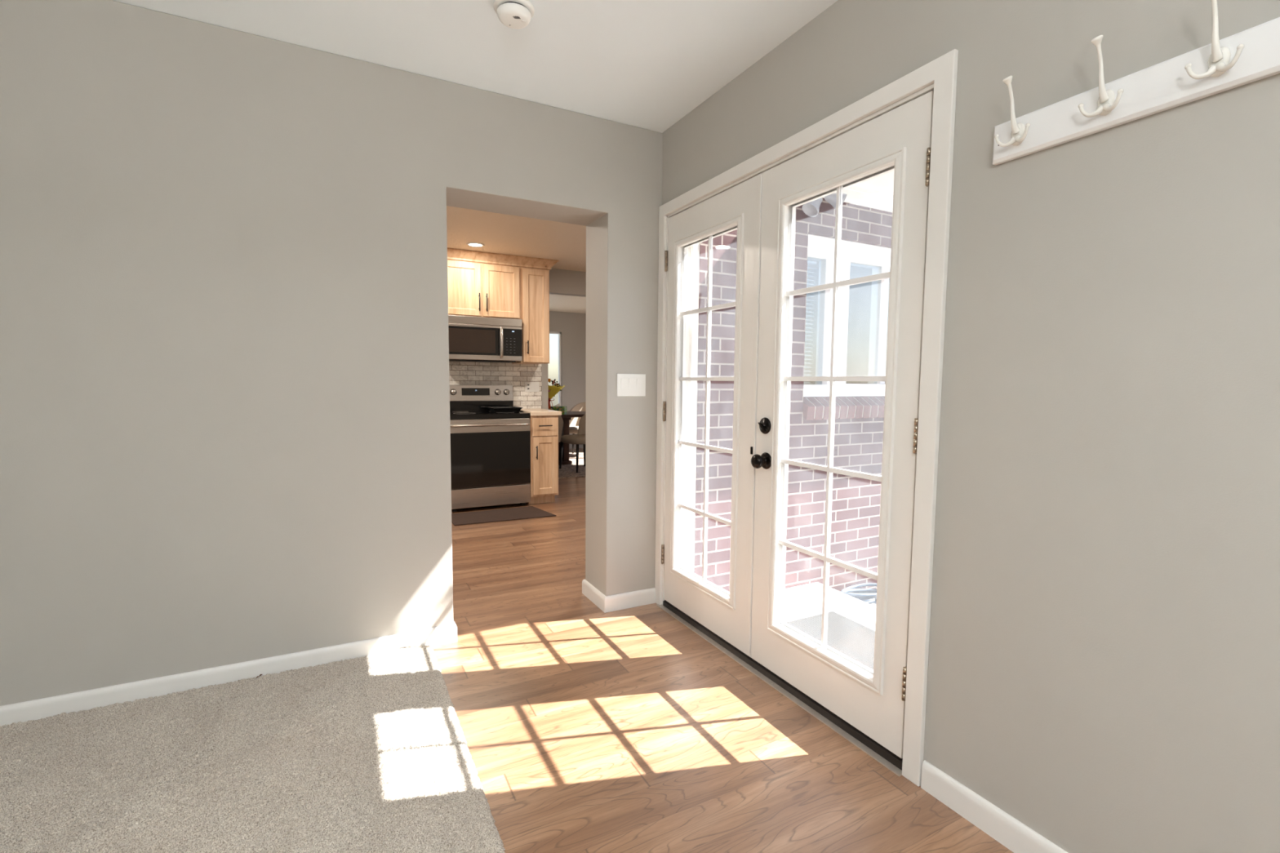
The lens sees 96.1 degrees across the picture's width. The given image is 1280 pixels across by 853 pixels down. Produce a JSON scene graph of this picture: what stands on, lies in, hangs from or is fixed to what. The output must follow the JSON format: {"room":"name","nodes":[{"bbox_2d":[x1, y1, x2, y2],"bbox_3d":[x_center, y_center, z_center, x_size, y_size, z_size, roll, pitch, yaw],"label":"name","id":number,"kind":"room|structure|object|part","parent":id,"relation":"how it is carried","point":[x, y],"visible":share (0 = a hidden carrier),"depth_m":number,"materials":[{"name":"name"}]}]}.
{"room":"entryway","nodes":[
{"label":"entryway","id":0,"kind":"room"},
{"bbox_2d":[0,0,662,706],"bbox_3d":[-1.474,-0.242,2.427,3.780,2.510,0.290,-2,5,-28],"label":"wall","id":1,"kind":"structure","parent":0,"point":[225,429],"depth_m":2.23,"materials":[{"name":"grey paint"}]},
{"bbox_2d":[0,619,457,726],"bbox_3d":[-2.041,0.985,2.229,2.525,0.083,0.318,-2,5,-28],"label":"baseboard","id":2,"kind":"structure","parent":1,"relation":"attached to","point":[35,709],"depth_m":2.25,"materials":[{"name":"white paint"}]},
{"bbox_2d":[582,579,655,613],"bbox_3d":[-0.045,0.922,3.277,0.485,0.083,0.318,-2,5,-28],"label":"baseboard","id":3,"kind":"structure","parent":1,"relation":"attached to","point":[643,597],"depth_m":3.11,"materials":[{"name":"white paint"}]},
{"bbox_2d":[617,373,645,396],"bbox_3d":[-0.044,-0.217,3.014,0.167,0.117,0.010,-2,5,-28],"label":"light switch","id":4,"kind":"object","parent":1,"relation":"attached to","point":[628,384],"visible":1,"depth_m":3.01,"materials":[{"name":"white plastic"}]},
{"bbox_2d":[113,0,837,133],"bbox_3d":[-0.509,-1.395,0.392,3.900,0.120,4.610,-2,5,-28],"label":"ceiling","id":5,"kind":"structure","parent":0,"point":[647,64],"depth_m":2.19,"materials":[{"name":"white paint"}]},
{"bbox_2d":[493,0,534,29],"bbox_3d":[-0.438,-1.433,2.000,0.140,0.052,0.140,-2,5,-28],"label":"smoke detector","id":6,"kind":"object","parent":5,"relation":"attached to","point":[513,14],"visible":1,"depth_m":1.97,"materials":[{"name":"white plastic"}]},
{"bbox_2d":[491,263,586,409],"bbox_3d":[-1.306,-0.493,6.198,5.600,2.430,0.120,-2,5,-28],"label":"wall","id":7,"kind":"structure","parent":0,"point":[562,282],"depth_m":6.29,"materials":[{"name":"grey paint"}]},
{"bbox_2d":[447,259,520,319],"bbox_3d":[-1.594,-1.322,5.670,0.762,0.516,0.420,-2,5,-28],"label":"upper cabinet","id":8,"kind":"object","parent":7,"relation":"attached to","point":[475,289],"visible":0.8,"depth_m":5.52,"materials":[{"name":"brown wood"}]},
{"bbox_3d":[-1.686,-1.306,5.436,0.360,0.494,0.020,-2,5,-28],"label":"door","id":9,"kind":"part","parent":8,"relation":"part of","materials":[{"name":"brown wood"}]},
{"bbox_3d":[-1.534,-1.189,5.495,0.011,0.170,0.035,-2,5,-28],"label":"handle","id":10,"kind":"part","parent":8,"relation":"part of","materials":[{"name":"black metal"}]},
{"bbox_2d":[448,315,522,362],"bbox_3d":[-1.584,-0.852,5.678,0.759,0.420,0.459,-2,5,-28],"label":"microwave","id":11,"kind":"object","parent":8,"relation":"attached to","point":[471,339],"visible":0.87,"depth_m":5.53,"materials":[{"name":"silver metal"}]},
{"bbox_3d":[-1.509,-1.013,5.526,0.758,0.074,0.030,-2,5,-28],"label":"vent panel","id":12,"kind":"part","parent":11,"relation":"part of","materials":[{"name":"silver metal"}]},
{"bbox_3d":[-1.345,-0.814,5.581,0.026,0.305,0.060,-2,5,-28],"label":"door handle","id":13,"kind":"part","parent":11,"relation":"part of","materials":[{"name":"silver metal"}]},
{"bbox_3d":[-1.256,-0.827,5.657,0.195,0.264,0.003,-2,5,-28],"label":"control panel","id":14,"kind":"part","parent":11,"relation":"part of","materials":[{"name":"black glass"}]},
{"bbox_3d":[-1.353,-1.317,5.611,0.356,0.494,0.020,-2,5,-28],"label":"door","id":15,"kind":"part","parent":8,"relation":"part of","materials":[{"name":"brown wood"}]},
{"bbox_2d":[447,248,559,270],"bbox_3d":[-1.555,-1.625,5.656,1.435,0.092,0.437,-2,5,-28],"label":"crown molding","id":16,"kind":"structure","parent":8,"relation":"attached to","point":[453,254],"depth_m":5.56,"materials":[{"name":"brown wood"}]},
{"bbox_2d":[448,361,542,408],"bbox_3d":[-1.952,-0.262,5.800,1.989,0.820,0.012,-2,5,-28],"label":"tile backsplash","id":17,"kind":"structure","parent":7,"relation":"attached to","point":[462,373],"depth_m":6.05,"materials":[{"name":"tile"}]},
{"bbox_2d":[524,382,539,391],"bbox_3d":[-1.162,-0.426,6.192,0.159,0.105,0.009,-2,5,-28],"label":"wall outlet","id":18,"kind":"object","parent":17,"relation":"attached to","point":[529,386],"visible":1,"depth_m":6.19,"materials":[{"name":"white plastic"}]},
{"bbox_2d":[526,382,529,390],"bbox_3d":[-1.197,-0.426,6.170,0.038,0.078,0.002,-2,5,-28],"label":"receptacle","id":19,"kind":"object","parent":18,"relation":"attached to","point":[527,384],"depth_m":6.17,"materials":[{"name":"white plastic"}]},
{"bbox_2d":[511,266,549,364],"bbox_3d":[-1.127,-1.124,5.933,0.298,0.943,0.420,-2,5,-28],"label":"upper cabinet","id":20,"kind":"object","parent":7,"relation":"attached to","point":[535,282],"visible":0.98,"depth_m":5.79,"materials":[{"name":"brown wood"}]},
{"bbox_3d":[-1.121,-0.791,5.746,0.011,0.134,0.035,-2,5,-28],"label":"handle","id":21,"kind":"part","parent":20,"relation":"part of","materials":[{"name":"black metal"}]},
{"bbox_3d":[-1.048,-1.110,5.789,0.266,0.924,0.020,-2,5,-28],"label":"door","id":22,"kind":"part","parent":20,"relation":"part of","materials":[{"name":"brown wood"}]},
{"bbox_2d":[549,311,586,448],"bbox_3d":[-2.957,-0.758,9.431,5.700,2.430,0.100,-2,5,-28],"label":"wall","id":23,"kind":"structure","parent":0,"point":[572,326],"depth_m":10.27,"materials":[{"name":"grey paint"}]},
{"bbox_2d":[549,331,561,406],"bbox_3d":[-1.941,-0.890,9.962,1.204,1.534,0.070,-2,5,-28],"label":"window","id":24,"kind":"structure","parent":23,"relation":"in","point":[550,332],"depth_m":10.19,"materials":[{"name":"white paint"}]},
{"bbox_2d":[446,205,818,313],"bbox_3d":[-1.427,-1.785,6.350,5.800,0.120,6.810,-2,5,-28],"label":"ceiling","id":25,"kind":"structure","parent":0,"point":[500,233],"depth_m":4.94,"materials":[{"name":"beige paint"}]},
{"bbox_2d":[466,242,484,247],"bbox_3d":[-1.476,-1.629,5.158,0.160,0.006,0.160,-2,5,-28],"label":"recessed light","id":26,"kind":"object","parent":25,"relation":"in","point":[471,244],"visible":1,"depth_m":5.14,"materials":[{"name":"white plastic"}]},
{"bbox_2d":[431,448,1013,852],"bbox_3d":[-0.825,1.177,4.309,6.600,0.600,11.200,-2,5,-28],"label":"floor","id":27,"kind":"structure","parent":0,"point":[586,729],"depth_m":2.00,"materials":[{"name":"brown wood"}]},
{"bbox_2d":[0,643,505,852],"bbox_3d":[-1.040,1.177,0.218,2.414,0.027,4.185,-2,5,-28],"label":"carpet","id":28,"kind":"object","parent":27,"relation":"on","point":[370,753],"visible":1,"depth_m":1.75,"materials":[{"name":"beige carpet"}]},
{"bbox_2d":[449,384,530,511],"bbox_3d":[-1.532,0.181,5.640,0.758,1.168,0.740,-2,5,-28],"label":"range","id":29,"kind":"object","parent":27,"relation":"on","point":[491,451],"visible":0.8,"depth_m":5.42,"materials":[{"name":"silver metal"}]},
{"bbox_3d":[-1.682,-0.212,5.900,0.753,0.100,0.075,-2,5,-28],"label":"panel","id":30,"kind":"part","parent":29,"relation":"part of","materials":[{"name":"black ceramic"}]},
{"bbox_3d":[-1.402,0.246,5.396,0.758,0.634,0.032,-2,5,-28],"label":"oven door","id":31,"kind":"part","parent":29,"relation":"part of","materials":[{"name":"black glass"}]},
{"bbox_3d":[-1.375,-0.012,5.330,0.732,0.024,0.074,-2,5,-28],"label":"oven handle","id":32,"kind":"part","parent":29,"relation":"part of","materials":[{"name":"silver metal"}]},
{"bbox_2d":[449,410,529,419],"bbox_3d":[-1.532,-0.118,5.621,0.758,0.043,0.600,-2,5,-28],"label":"cooktop","id":33,"kind":"object","parent":29,"relation":"in","point":[454,415],"depth_m":5.41,"materials":[{"name":"black glass"}]},
{"bbox_3d":[-1.406,0.657,5.427,0.758,0.178,0.032,-2,5,-28],"label":"storage drawer","id":34,"kind":"part","parent":29,"relation":"part of","materials":[{"name":"silver metal"}]},
{"bbox_2d":[480,406,523,412],"bbox_3d":[-1.398,-0.178,5.704,0.430,0.066,0.349,-2,5,-28],"label":"pan","id":35,"kind":"object","parent":29,"relation":"on","point":[495,409],"visible":1,"depth_m":5.66,"materials":[{"name":"black metal"}]},
{"bbox_2d":[451,506,556,525],"bbox_3d":[-1.252,0.799,5.184,0.880,0.007,0.465,-2,5,-28],"label":"floor mat","id":36,"kind":"object","parent":27,"relation":"on","point":[529,512],"visible":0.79,"depth_m":5.16,"materials":[{"name":"brown rubber"}]},
{"bbox_2d":[527,415,558,504],"bbox_3d":[-1.076,0.309,5.910,0.284,0.880,0.714,-2,5,-28],"label":"base cabinet","id":37,"kind":"object","parent":27,"relation":"on","point":[544,429],"visible":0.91,"depth_m":5.63,"materials":[{"name":"brown wood"}]},
{"bbox_3d":[-0.998,0.252,5.562,0.011,0.132,0.035,-2,5,-28],"label":"handle","id":38,"kind":"part","parent":37,"relation":"part of","materials":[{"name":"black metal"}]},
{"bbox_2d":[520,408,561,416],"bbox_3d":[-1.066,-0.149,5.884,0.310,0.038,0.684,-2,5,-28],"label":"countertop","id":39,"kind":"structure","parent":37,"relation":"on","point":[533,411],"depth_m":5.63,"materials":[{"name":"beige stone"}]},
{"bbox_3d":[-0.925,0.003,5.612,0.260,0.178,0.020,-2,5,-28],"label":"drawer","id":40,"kind":"part","parent":37,"relation":"part of","materials":[{"name":"brown wood"}]},
{"bbox_3d":[-0.928,0.383,5.641,0.246,0.568,0.020,-2,5,-28],"label":"door","id":41,"kind":"part","parent":37,"relation":"part of","materials":[{"name":"brown wood"}]},
{"bbox_2d":[558,452,585,478],"bbox_3d":[-1.235,0.552,8.384,2.900,0.010,2.340,-2,5,-28],"label":"area rug","id":42,"kind":"object","parent":27,"relation":"on","point":[566,471],"visible":0.02,"depth_m":7.93,"materials":[{"name":"grey fabric"}]},
{"bbox_2d":[548,408,563,442],"bbox_3d":[-1.321,0.178,7.545,0.592,0.861,0.596,-1,5,-23],"label":"dining chair","id":43,"kind":"object","parent":42,"relation":"on","point":[560,419],"visible":0.18,"depth_m":7.48,"materials":[{"name":"beige fabric"}]},
{"bbox_2d":[558,411,586,465],"bbox_3d":[-1.523,0.177,8.372,1.900,0.735,0.920,-2,5,-28],"label":"dining table","id":44,"kind":"object","parent":42,"relation":"on","point":[565,460],"visible":0.2,"depth_m":8.37,"materials":[{"name":"brown wood"}]},
{"bbox_2d":[547,378,564,408],"bbox_3d":[-1.246,-0.430,8.195,0.350,0.506,0.304,-2,5,-28],"label":"flower bouquet","id":45,"kind":"object","parent":44,"relation":"on","point":[554,389],"visible":0.68,"depth_m":8.12,"materials":[{"name":"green plant"}]},
{"bbox_2d":[551,403,567,414],"bbox_3d":[-1.153,-0.253,8.180,0.200,0.156,0.124,1,4,10],"label":"tissue box","id":46,"kind":"object","parent":44,"relation":"on","point":[557,407],"visible":0.74,"depth_m":8.12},
{"bbox_2d":[559,413,586,472],"bbox_3d":[-0.756,0.156,7.905,0.596,0.861,0.592,-3,6,-40],"label":"dining chair","id":47,"kind":"object","parent":42,"relation":"on","point":[578,439],"visible":0.32,"depth_m":7.80,"materials":[{"name":"beige fabric"}]},
{"bbox_3d":[-1.081,0.396,7.913,0.062,0.375,0.040,2,5,14],"label":"leg","id":48,"kind":"part","parent":47,"relation":"part of","materials":[{"name":"black wood"}]},
{"bbox_3d":[-0.805,0.167,7.865,0.470,0.102,0.490,-3,6,-40],"label":"seat","id":49,"kind":"part","parent":47,"relation":"part of","materials":[{"name":"beige fabric"}]},
{"bbox_3d":[-0.827,0.422,7.610,0.040,0.375,0.062,0,4,-4],"label":"leg","id":50,"kind":"part","parent":47,"relation":"part of","materials":[{"name":"black wood"}]},
{"bbox_3d":[-0.626,-0.051,7.997,0.261,0.460,0.592,-3,6,-40],"label":"backrest","id":51,"kind":"part","parent":47,"relation":"part of","materials":[{"name":"beige fabric"}]},
{"bbox_3d":[-0.787,0.380,8.157,0.040,0.375,0.062,0,4,-4],"label":"leg","id":52,"kind":"part","parent":47,"relation":"part of","materials":[{"name":"black wood"}]},
{"bbox_2d":[568,401,586,453],"bbox_3d":[-0.927,0.037,9.414,0.592,0.861,0.596,1,4,7],"label":"dining chair","id":53,"kind":"object","parent":42,"relation":"on","point":[574,422],"visible":0.27,"depth_m":9.58,"materials":[{"name":"beige fabric"}]},
{"bbox_3d":[-0.935,0.051,9.352,0.490,0.102,0.470,1,4,7],"label":"seat","id":54,"kind":"part","parent":53,"relation":"part of","materials":[{"name":"beige fabric"}]},
{"bbox_3d":[-0.904,-0.175,9.565,0.592,0.460,0.261,1,4,7],"label":"backrest","id":55,"kind":"part","parent":53,"relation":"part of","materials":[{"name":"beige fabric"}]},
{"bbox_2d":[656,604,902,776],"bbox_3d":[0.459,1.028,2.467,0.027,0.006,1.534,-2,5,-28],"label":"threshold","id":56,"kind":"object","parent":27,"relation":"on","point":[894,769],"visible":1,"depth_m":2.20,"materials":[{"name":"metal"}]},
{"bbox_2d":[786,611,875,670],"bbox_3d":[1.040,1.040,2.704,0.415,0.010,0.750,-2,5,-28],"label":"step","id":57,"kind":"structure","parent":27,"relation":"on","point":[855,640],"depth_m":2.83,"materials":[{"name":"white concrete"}]},
{"bbox_2d":[694,197,892,592],"bbox_3d":[1.794,0.014,3.965,3.420,3.020,0.120,-2,5,-28],"label":"wall","id":58,"kind":"structure","parent":0,"point":[858,445],"depth_m":3.47,"materials":[{"name":"red brick"}]},
{"bbox_2d":[801,192,847,217],"bbox_3d":[1.052,-1.286,3.299,0.277,0.178,0.173,-2,5,-28],"label":"light","id":59,"kind":"object","parent":58,"relation":"attached to","point":[811,209],"visible":0.67,"depth_m":3.28,"materials":[{"name":"white plastic"}]},
{"bbox_2d":[802,395,884,420],"bbox_3d":[1.551,-0.129,3.778,1.310,0.138,0.122,-2,5,-28],"label":"sill","id":60,"kind":"structure","parent":58,"relation":"attached to","point":[871,406],"depth_m":3.59,"materials":[{"name":"brick"}]},
{"bbox_2d":[803,234,891,396],"bbox_3d":[1.523,-0.685,3.796,1.318,0.970,0.123,-2,5,-28],"label":"window","id":61,"kind":"structure","parent":58,"relation":"in","point":[877,258],"depth_m":3.63,"materials":[{"name":"white plastic"}]},
{"bbox_2d":[803,260,816,383],"bbox_3d":[1.007,-0.657,3.638,0.230,0.775,0.035,-2,5,-28],"label":"window blind","id":62,"kind":"object","parent":61,"relation":"attached to","point":[809,262],"visible":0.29,"depth_m":3.67,"materials":[{"name":"white plastic"}]},
{"bbox_2d":[823,186,893,212],"bbox_3d":[1.878,-1.429,3.806,3.338,0.098,0.027,-2,5,-28],"label":"trim","id":63,"kind":"structure","parent":58,"relation":"attached to","point":[856,195],"depth_m":3.56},
{"bbox_2d":[853,170,894,195],"bbox_3d":[2.172,-1.537,3.765,2.850,0.170,0.600,-2,5,-28],"label":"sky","id":64,"kind":"structure","parent":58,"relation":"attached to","point":[884,183],"depth_m":3.45,"materials":[{"name":"white"}]},
{"bbox_2d":[803,265,889,384],"bbox_3d":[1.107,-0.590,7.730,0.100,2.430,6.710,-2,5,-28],"label":"window pane","id":65,"kind":"structure","parent":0,"point":[860,295],"depth_m":5.68,"materials":[{"name":"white glass"}]},
{"bbox_2d":[662,0,1279,852],"bbox_3d":[1.164,-0.130,1.284,0.180,2.510,4.200,-2,5,-28],"label":"wall","id":66,"kind":"structure","parent":0,"point":[1104,669],"depth_m":1.32,"materials":[{"name":"grey paint"}]},
{"bbox_2d":[661,173,762,658],"bbox_3d":[0.329,-0.038,2.733,0.074,2.028,0.760,-2,5,-28],"label":"door","id":67,"kind":"structure","parent":66,"relation":"in","point":[726,615],"depth_m":2.64,"materials":[{"name":"beige paint"}]},
{"bbox_2d":[677,235,735,583],"bbox_3d":[0.322,-0.063,2.749,0.018,1.661,0.498,-2,5,-28],"label":"grille","id":68,"kind":"object","parent":67,"relation":"attached to","point":[682,313],"depth_m":2.90,"materials":[{"name":"white paint"}]},
{"bbox_3d":[0.321,-0.063,2.748,0.067,1.723,0.560,-2,5,-28],"label":"lite frame","id":69,"kind":"part","parent":67,"relation":"part of","materials":[{"name":"beige paint"}]},
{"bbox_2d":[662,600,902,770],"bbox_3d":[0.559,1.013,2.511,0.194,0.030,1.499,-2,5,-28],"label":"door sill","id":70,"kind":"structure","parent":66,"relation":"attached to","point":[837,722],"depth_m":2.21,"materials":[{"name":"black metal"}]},
{"bbox_2d":[654,48,958,786],"bbox_3d":[0.563,-0.034,2.426,0.208,2.132,1.635,-2,5,-28],"label":"door frame","id":71,"kind":"structure","parent":66,"relation":"attached to","point":[942,71],"depth_m":1.73,"materials":[{"name":"beige paint"}]},
{"bbox_2d":[751,90,933,760],"bbox_3d":[0.656,0.017,2.055,0.122,2.028,0.758,-2,5,-28],"label":"door","id":72,"kind":"structure","parent":66,"relation":"in","point":[872,702],"depth_m":1.97,"materials":[{"name":"beige paint"}]},
{"bbox_3d":[0.474,0.141,2.321,0.040,0.059,0.059,-2,5,-28],"label":"knob","id":73,"kind":"part","parent":72,"relation":"part of","materials":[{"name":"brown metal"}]},
{"bbox_2d":[778,186,889,649],"bbox_3d":[0.686,-0.006,2.060,0.018,1.661,0.502,-2,5,-28],"label":"grille","id":74,"kind":"object","parent":72,"relation":"attached to","point":[789,224],"depth_m":2.14,"materials":[{"name":"white paint"}]},
{"bbox_3d":[0.684,-0.006,2.059,0.067,1.723,0.564,-2,5,-28],"label":"lite frame","id":75,"kind":"part","parent":72,"relation":"part of","materials":[{"name":"beige paint"}]},
{"bbox_2d":[920,760,1067,852],"bbox_3d":[1.450,1.142,0.609,0.014,0.083,2.558,-2,5,-28],"label":"baseboard","id":76,"kind":"structure","parent":66,"relation":"attached to","point":[1011,833],"depth_m":1.57,"materials":[{"name":"white paint"}]},
{"bbox_2d":[992,0,1279,165],"bbox_3d":[1.056,-0.744,1.167,0.086,0.178,0.703,-2,5,-28],"label":"hook rail","id":77,"kind":"object","parent":66,"relation":"attached to","point":[1251,55],"visible":1,"depth_m":1.21,"materials":[{"name":"white paint"}]},
{"label":"outside","id":78,"kind":"structure","parent":0,"visible":0},
{"bbox_3d":[2.000,1.044,8.172,20.000,0.440,25.000,-2,5,-28],"label":"ground","id":79,"kind":"structure","parent":78,"visible":0},
{"bbox_2d":[840,582,876,606],"bbox_3d":[1.401,1.085,3.627,0.366,0.148,0.226,-2,5,-28],"label":"garden hose","id":80,"kind":"object","parent":79,"relation":"on","point":[866,595],"visible":0.34,"depth_m":3.69,"materials":[{"name":"grey plastic"}]}
]}

